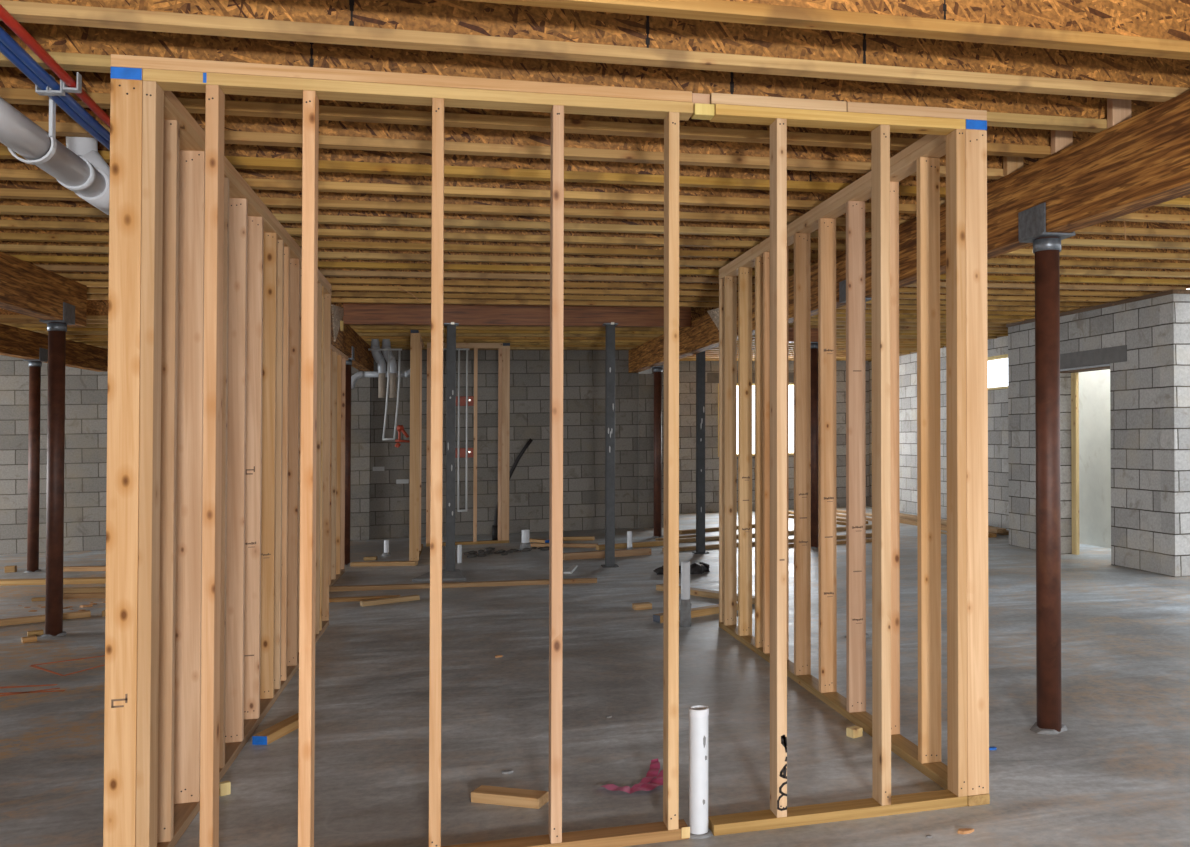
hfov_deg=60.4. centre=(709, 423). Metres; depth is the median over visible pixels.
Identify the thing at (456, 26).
joist
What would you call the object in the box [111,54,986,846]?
wall
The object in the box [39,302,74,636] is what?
steel column
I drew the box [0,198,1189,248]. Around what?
joist
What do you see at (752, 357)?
joist
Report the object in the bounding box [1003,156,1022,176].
block
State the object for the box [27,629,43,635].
block
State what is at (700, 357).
steel post
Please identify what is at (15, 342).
beam
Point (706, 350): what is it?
joist
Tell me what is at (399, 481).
paper sign
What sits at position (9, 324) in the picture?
joist
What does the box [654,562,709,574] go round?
plastic bag
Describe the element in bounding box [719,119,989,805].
wall
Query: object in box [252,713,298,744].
block
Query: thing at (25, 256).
joist
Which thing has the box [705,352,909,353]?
joist
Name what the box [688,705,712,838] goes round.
pipe
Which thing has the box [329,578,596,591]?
board
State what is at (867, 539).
board
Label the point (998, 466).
wall
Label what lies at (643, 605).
block
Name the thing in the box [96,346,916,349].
joist
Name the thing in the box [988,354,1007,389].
window
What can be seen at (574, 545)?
board
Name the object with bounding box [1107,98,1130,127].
block
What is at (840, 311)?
joist
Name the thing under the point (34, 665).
paint marking
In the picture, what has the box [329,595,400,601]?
board
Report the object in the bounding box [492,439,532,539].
hose
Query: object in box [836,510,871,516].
board
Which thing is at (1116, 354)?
lintel
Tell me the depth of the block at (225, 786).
4.05 m
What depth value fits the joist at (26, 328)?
12.41 m
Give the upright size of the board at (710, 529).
0.050 m
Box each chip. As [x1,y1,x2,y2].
[80,604,92,607]
[501,770,512,773]
[958,828,973,834]
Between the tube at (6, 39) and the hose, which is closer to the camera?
the tube at (6, 39)
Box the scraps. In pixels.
[19,602,104,611]
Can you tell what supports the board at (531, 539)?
on the floor
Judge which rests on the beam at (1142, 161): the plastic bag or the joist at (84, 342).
the joist at (84, 342)
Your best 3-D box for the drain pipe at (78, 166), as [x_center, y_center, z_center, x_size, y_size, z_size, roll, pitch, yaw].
[-2.313,-1.149,3.342,0.207,0.532,2.450,-1,-1,-14]
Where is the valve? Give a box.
[395,425,409,447]
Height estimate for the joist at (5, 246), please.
0.303 m
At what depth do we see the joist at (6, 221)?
6.46 m
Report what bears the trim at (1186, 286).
attached to the wall at (1174, 308)
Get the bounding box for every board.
[0,577,105,585]
[0,610,90,625]
[63,566,105,571]
[63,587,105,593]
[63,592,105,598]
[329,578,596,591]
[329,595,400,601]
[350,561,417,566]
[360,595,419,606]
[530,538,548,542]
[530,543,597,547]
[563,536,594,540]
[563,548,650,559]
[596,540,662,549]
[653,601,737,622]
[655,534,695,540]
[656,584,754,603]
[662,533,871,551]
[679,524,754,533]
[679,525,871,542]
[789,511,867,523]
[789,515,845,524]
[789,538,871,546]
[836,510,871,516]
[836,513,871,520]
[900,513,1005,532]
[900,518,996,537]
[903,518,1008,534]
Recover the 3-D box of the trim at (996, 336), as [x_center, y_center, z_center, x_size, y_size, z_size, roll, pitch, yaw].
[3.860,-1.223,15.856,0.241,0.038,6.830,-1,-1,-14]
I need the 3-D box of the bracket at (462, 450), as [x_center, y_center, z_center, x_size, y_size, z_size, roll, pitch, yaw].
[-3.269,0.388,13.490,0.256,0.130,0.052,-1,-1,-14]
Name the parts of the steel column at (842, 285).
plate, cap plate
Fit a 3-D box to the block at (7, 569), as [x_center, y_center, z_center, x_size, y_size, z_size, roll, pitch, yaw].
[-7.882,1.641,11.431,0.100,0.070,0.080,-1,-1,-20]
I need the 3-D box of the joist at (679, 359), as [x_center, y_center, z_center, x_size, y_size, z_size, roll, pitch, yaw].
[0.916,-1.290,18.302,4.666,0.303,0.064,-1,-1,-14]
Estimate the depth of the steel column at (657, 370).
13.95 m
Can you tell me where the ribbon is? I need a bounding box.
[600,758,662,793]
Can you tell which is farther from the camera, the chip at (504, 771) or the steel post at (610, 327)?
the steel post at (610, 327)
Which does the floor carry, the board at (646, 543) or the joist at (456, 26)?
the board at (646, 543)
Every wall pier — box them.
[350,375,370,540]
[638,365,663,528]
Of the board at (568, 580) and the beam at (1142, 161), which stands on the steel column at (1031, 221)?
the beam at (1142, 161)
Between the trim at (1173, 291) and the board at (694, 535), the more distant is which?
the board at (694, 535)
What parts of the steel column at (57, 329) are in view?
cap plate, plate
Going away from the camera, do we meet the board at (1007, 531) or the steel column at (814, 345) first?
the steel column at (814, 345)
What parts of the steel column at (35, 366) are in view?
plate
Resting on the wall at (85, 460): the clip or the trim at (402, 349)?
the trim at (402, 349)
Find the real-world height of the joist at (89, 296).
0.303 m
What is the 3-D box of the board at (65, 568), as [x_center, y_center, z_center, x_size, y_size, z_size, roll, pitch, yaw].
[-6.743,1.629,11.410,1.146,0.050,0.090,-1,-1,2]
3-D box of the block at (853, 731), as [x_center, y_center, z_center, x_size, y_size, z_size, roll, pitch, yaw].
[0.670,1.423,4.676,0.059,0.040,0.050,-1,-1,-34]
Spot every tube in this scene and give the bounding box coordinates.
[0,4,109,126]
[0,26,109,142]
[0,41,109,149]
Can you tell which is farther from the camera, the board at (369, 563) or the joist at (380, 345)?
the joist at (380, 345)
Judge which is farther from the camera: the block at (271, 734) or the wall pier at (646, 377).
the wall pier at (646, 377)
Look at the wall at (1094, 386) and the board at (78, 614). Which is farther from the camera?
the wall at (1094, 386)
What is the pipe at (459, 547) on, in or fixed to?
on the floor
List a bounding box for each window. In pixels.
[718,383,793,456]
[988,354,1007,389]
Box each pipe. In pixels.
[0,97,109,214]
[351,369,409,388]
[368,349,401,439]
[382,540,390,555]
[443,348,468,511]
[457,544,461,562]
[519,530,530,549]
[627,531,632,549]
[680,561,691,626]
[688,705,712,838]
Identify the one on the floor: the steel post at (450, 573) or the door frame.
the steel post at (450, 573)
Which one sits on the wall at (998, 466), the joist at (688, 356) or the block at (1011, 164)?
the joist at (688, 356)
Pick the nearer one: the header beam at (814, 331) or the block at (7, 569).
the block at (7, 569)
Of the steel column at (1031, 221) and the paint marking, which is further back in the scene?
the paint marking
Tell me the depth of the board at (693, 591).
8.78 m
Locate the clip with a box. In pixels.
[35,72,81,95]
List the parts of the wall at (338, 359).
plate, plate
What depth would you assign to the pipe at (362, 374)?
13.77 m
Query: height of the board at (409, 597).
0.040 m
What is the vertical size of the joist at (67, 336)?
0.303 m
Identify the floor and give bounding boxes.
[0,506,1189,846]
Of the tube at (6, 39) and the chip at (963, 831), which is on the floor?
the chip at (963, 831)
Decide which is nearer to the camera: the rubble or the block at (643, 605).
the block at (643, 605)
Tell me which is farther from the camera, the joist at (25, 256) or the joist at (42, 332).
the joist at (42, 332)
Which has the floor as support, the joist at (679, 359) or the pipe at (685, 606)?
the pipe at (685, 606)
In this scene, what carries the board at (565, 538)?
on the floor
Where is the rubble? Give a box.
[463,546,548,556]
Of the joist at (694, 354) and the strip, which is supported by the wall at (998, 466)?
the joist at (694, 354)
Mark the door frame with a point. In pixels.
(1074, 371)
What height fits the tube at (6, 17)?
0.032 m
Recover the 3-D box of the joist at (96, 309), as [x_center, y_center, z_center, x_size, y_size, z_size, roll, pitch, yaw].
[-3.878,-1.244,10.832,17.566,0.303,0.064,-1,-1,-14]
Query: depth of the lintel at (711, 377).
18.24 m
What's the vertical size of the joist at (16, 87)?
0.303 m
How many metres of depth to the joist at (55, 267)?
8.12 m
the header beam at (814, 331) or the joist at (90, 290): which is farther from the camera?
the header beam at (814, 331)
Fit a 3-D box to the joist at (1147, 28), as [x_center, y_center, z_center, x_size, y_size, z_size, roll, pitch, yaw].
[-2.301,-1.317,2.428,16.586,0.303,0.064,-1,-1,-14]
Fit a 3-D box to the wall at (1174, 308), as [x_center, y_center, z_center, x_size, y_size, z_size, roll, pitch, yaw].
[4.707,0.101,9.604,0.904,2.630,0.195,-1,-1,-14]
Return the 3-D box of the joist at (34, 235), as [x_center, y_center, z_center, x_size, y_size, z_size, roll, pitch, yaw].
[-3.278,-1.279,6.373,16.586,0.303,0.064,-1,-1,-14]
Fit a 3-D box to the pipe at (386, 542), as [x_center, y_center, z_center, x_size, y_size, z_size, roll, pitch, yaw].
[-3.939,1.515,12.353,0.116,0.192,0.114,-1,-1,-14]
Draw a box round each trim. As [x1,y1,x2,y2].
[402,349,494,349]
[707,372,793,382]
[868,336,1004,361]
[1006,289,1189,326]
[1060,285,1189,312]
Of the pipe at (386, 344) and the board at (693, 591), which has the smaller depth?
the board at (693, 591)
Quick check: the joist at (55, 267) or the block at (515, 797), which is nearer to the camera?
the block at (515, 797)
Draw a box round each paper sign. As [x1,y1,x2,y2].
[373,467,383,470]
[396,479,408,483]
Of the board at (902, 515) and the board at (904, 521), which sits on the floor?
the board at (904, 521)
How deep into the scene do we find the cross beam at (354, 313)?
10.90 m
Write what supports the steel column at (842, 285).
on the floor
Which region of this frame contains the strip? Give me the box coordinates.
[563,565,576,573]
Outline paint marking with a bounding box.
[0,655,104,695]
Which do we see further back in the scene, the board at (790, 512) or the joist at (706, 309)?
the board at (790, 512)
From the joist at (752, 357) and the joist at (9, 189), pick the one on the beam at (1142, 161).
the joist at (9, 189)
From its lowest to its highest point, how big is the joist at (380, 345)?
0.303 m
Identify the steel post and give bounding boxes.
[412,322,465,581]
[601,322,618,567]
[692,351,708,553]
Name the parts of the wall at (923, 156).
plate, plate, plate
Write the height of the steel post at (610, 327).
2.630 m
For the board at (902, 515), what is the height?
0.050 m
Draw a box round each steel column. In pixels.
[23,348,47,572]
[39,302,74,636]
[345,346,354,564]
[650,366,663,537]
[811,342,817,547]
[839,280,871,637]
[1018,202,1075,733]
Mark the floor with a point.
(1118, 775)
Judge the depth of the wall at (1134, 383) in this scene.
10.23 m
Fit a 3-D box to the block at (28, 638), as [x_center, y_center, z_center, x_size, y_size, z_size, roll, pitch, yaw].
[-4.918,1.559,7.329,0.089,0.035,0.060,-1,-1,-40]
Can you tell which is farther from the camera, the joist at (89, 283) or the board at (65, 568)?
the board at (65, 568)
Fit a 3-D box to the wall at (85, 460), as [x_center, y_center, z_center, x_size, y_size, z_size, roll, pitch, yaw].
[-7.267,0.340,13.968,12.755,2.700,0.200,-1,-1,-14]
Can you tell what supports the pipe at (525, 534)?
on the floor
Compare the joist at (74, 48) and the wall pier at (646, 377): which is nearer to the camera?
the joist at (74, 48)
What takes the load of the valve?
attached to the wall at (416, 343)
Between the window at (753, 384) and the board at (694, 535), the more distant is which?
the window at (753, 384)
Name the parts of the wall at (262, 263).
plate, plate, plate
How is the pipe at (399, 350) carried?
hanging from the beam at (343, 337)
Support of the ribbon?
on the floor
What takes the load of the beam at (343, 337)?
on the steel column at (349, 361)
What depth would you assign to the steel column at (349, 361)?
11.51 m
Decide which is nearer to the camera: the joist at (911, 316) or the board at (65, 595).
the board at (65, 595)
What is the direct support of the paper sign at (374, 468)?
attached to the wall at (85, 460)
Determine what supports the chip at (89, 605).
on the floor
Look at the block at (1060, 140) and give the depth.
4.57 m
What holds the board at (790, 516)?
on the floor
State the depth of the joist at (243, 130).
4.45 m
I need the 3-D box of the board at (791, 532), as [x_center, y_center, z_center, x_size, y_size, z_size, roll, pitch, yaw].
[1.091,1.505,13.986,3.553,0.050,0.091,-1,-1,-28]
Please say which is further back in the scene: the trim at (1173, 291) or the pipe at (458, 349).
the pipe at (458, 349)
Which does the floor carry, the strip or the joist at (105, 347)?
the strip
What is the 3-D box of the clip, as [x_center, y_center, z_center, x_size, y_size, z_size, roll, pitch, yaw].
[-2.139,-1.118,3.331,0.126,0.074,0.035,-1,-1,-14]
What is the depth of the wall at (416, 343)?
13.35 m
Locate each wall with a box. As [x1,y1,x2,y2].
[0,350,637,554]
[103,67,330,846]
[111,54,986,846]
[329,344,347,586]
[409,330,509,560]
[663,361,868,513]
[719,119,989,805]
[869,336,1008,528]
[1008,297,1160,573]
[1078,288,1189,548]
[1159,294,1189,576]
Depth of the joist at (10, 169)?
5.26 m
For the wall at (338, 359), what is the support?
on the floor
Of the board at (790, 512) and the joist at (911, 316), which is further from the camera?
the board at (790, 512)
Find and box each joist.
[0,0,1189,101]
[0,21,1163,132]
[0,66,1096,157]
[0,136,1189,206]
[0,159,1189,223]
[0,180,1189,236]
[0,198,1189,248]
[0,214,1189,259]
[0,228,1189,268]
[0,241,1189,277]
[0,300,1009,326]
[0,319,1007,329]
[1,323,1007,332]
[3,252,1189,284]
[10,104,1042,179]
[17,327,1007,335]
[28,262,1185,290]
[34,331,996,338]
[51,271,1156,296]
[66,335,945,340]
[66,338,945,343]
[73,280,1128,301]
[75,341,945,345]
[87,287,1104,306]
[87,294,1080,311]
[88,344,942,347]
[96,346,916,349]
[463,0,1189,59]
[679,359,871,360]
[681,357,871,358]
[684,356,871,357]
[691,354,871,355]
[704,307,1023,322]
[705,350,916,351]
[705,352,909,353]
[713,307,1034,319]
[836,309,1060,315]
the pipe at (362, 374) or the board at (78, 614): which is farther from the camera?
the pipe at (362, 374)
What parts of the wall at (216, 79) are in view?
plate, plate, plate, plate, plate, plate, plate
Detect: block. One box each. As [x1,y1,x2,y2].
[4,565,16,572]
[21,635,36,642]
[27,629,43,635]
[31,597,44,601]
[219,780,230,795]
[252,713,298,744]
[364,556,376,560]
[470,785,548,808]
[632,602,651,609]
[846,726,862,737]
[940,197,944,205]
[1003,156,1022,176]
[1051,130,1072,154]
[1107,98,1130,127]
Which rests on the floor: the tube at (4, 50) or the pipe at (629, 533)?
the pipe at (629, 533)
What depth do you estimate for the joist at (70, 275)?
8.55 m
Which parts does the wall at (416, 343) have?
plate, plate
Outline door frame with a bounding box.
[1060,364,1109,554]
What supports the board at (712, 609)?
on the floor
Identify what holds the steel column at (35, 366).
on the floor
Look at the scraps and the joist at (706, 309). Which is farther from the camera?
the joist at (706, 309)
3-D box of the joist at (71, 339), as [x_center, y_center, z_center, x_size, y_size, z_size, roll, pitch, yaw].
[-4.464,-1.221,13.199,17.566,0.303,0.064,-1,-1,-14]
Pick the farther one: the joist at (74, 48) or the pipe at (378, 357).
the pipe at (378, 357)
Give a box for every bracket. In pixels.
[455,448,472,457]
[456,396,473,405]
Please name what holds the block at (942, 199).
on the beam at (1142, 161)
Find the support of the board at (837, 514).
on the floor
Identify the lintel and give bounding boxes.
[1060,345,1126,368]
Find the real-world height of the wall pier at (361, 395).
2.340 m
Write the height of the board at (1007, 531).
0.050 m
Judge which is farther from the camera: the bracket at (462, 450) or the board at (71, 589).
the bracket at (462, 450)
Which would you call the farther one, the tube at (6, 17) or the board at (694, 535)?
the board at (694, 535)
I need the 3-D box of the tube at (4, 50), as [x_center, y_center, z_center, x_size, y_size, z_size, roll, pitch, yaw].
[-2.209,-1.103,3.445,0.042,0.032,3.201,-1,-1,-15]
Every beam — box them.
[0,252,86,325]
[0,323,107,371]
[331,305,373,370]
[343,303,690,326]
[629,91,1189,372]
[788,328,817,341]
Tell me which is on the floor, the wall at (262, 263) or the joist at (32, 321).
the wall at (262, 263)
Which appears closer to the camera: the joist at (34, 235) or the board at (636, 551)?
the joist at (34, 235)
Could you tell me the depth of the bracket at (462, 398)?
13.52 m
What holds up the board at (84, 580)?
on the floor
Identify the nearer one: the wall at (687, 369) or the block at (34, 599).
the block at (34, 599)
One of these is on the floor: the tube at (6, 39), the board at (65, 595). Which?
the board at (65, 595)
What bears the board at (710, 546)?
on the floor
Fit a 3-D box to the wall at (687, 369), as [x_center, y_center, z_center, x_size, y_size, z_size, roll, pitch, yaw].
[0.937,0.219,18.526,4.636,2.720,0.200,-1,-1,-14]
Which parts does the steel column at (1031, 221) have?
plate, cap plate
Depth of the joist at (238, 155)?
4.86 m
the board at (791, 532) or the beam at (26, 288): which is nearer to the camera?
the beam at (26, 288)
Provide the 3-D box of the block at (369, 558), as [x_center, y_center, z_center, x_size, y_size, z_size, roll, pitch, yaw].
[-3.985,1.586,11.918,0.142,0.040,0.080,-1,-1,-6]
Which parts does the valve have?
handle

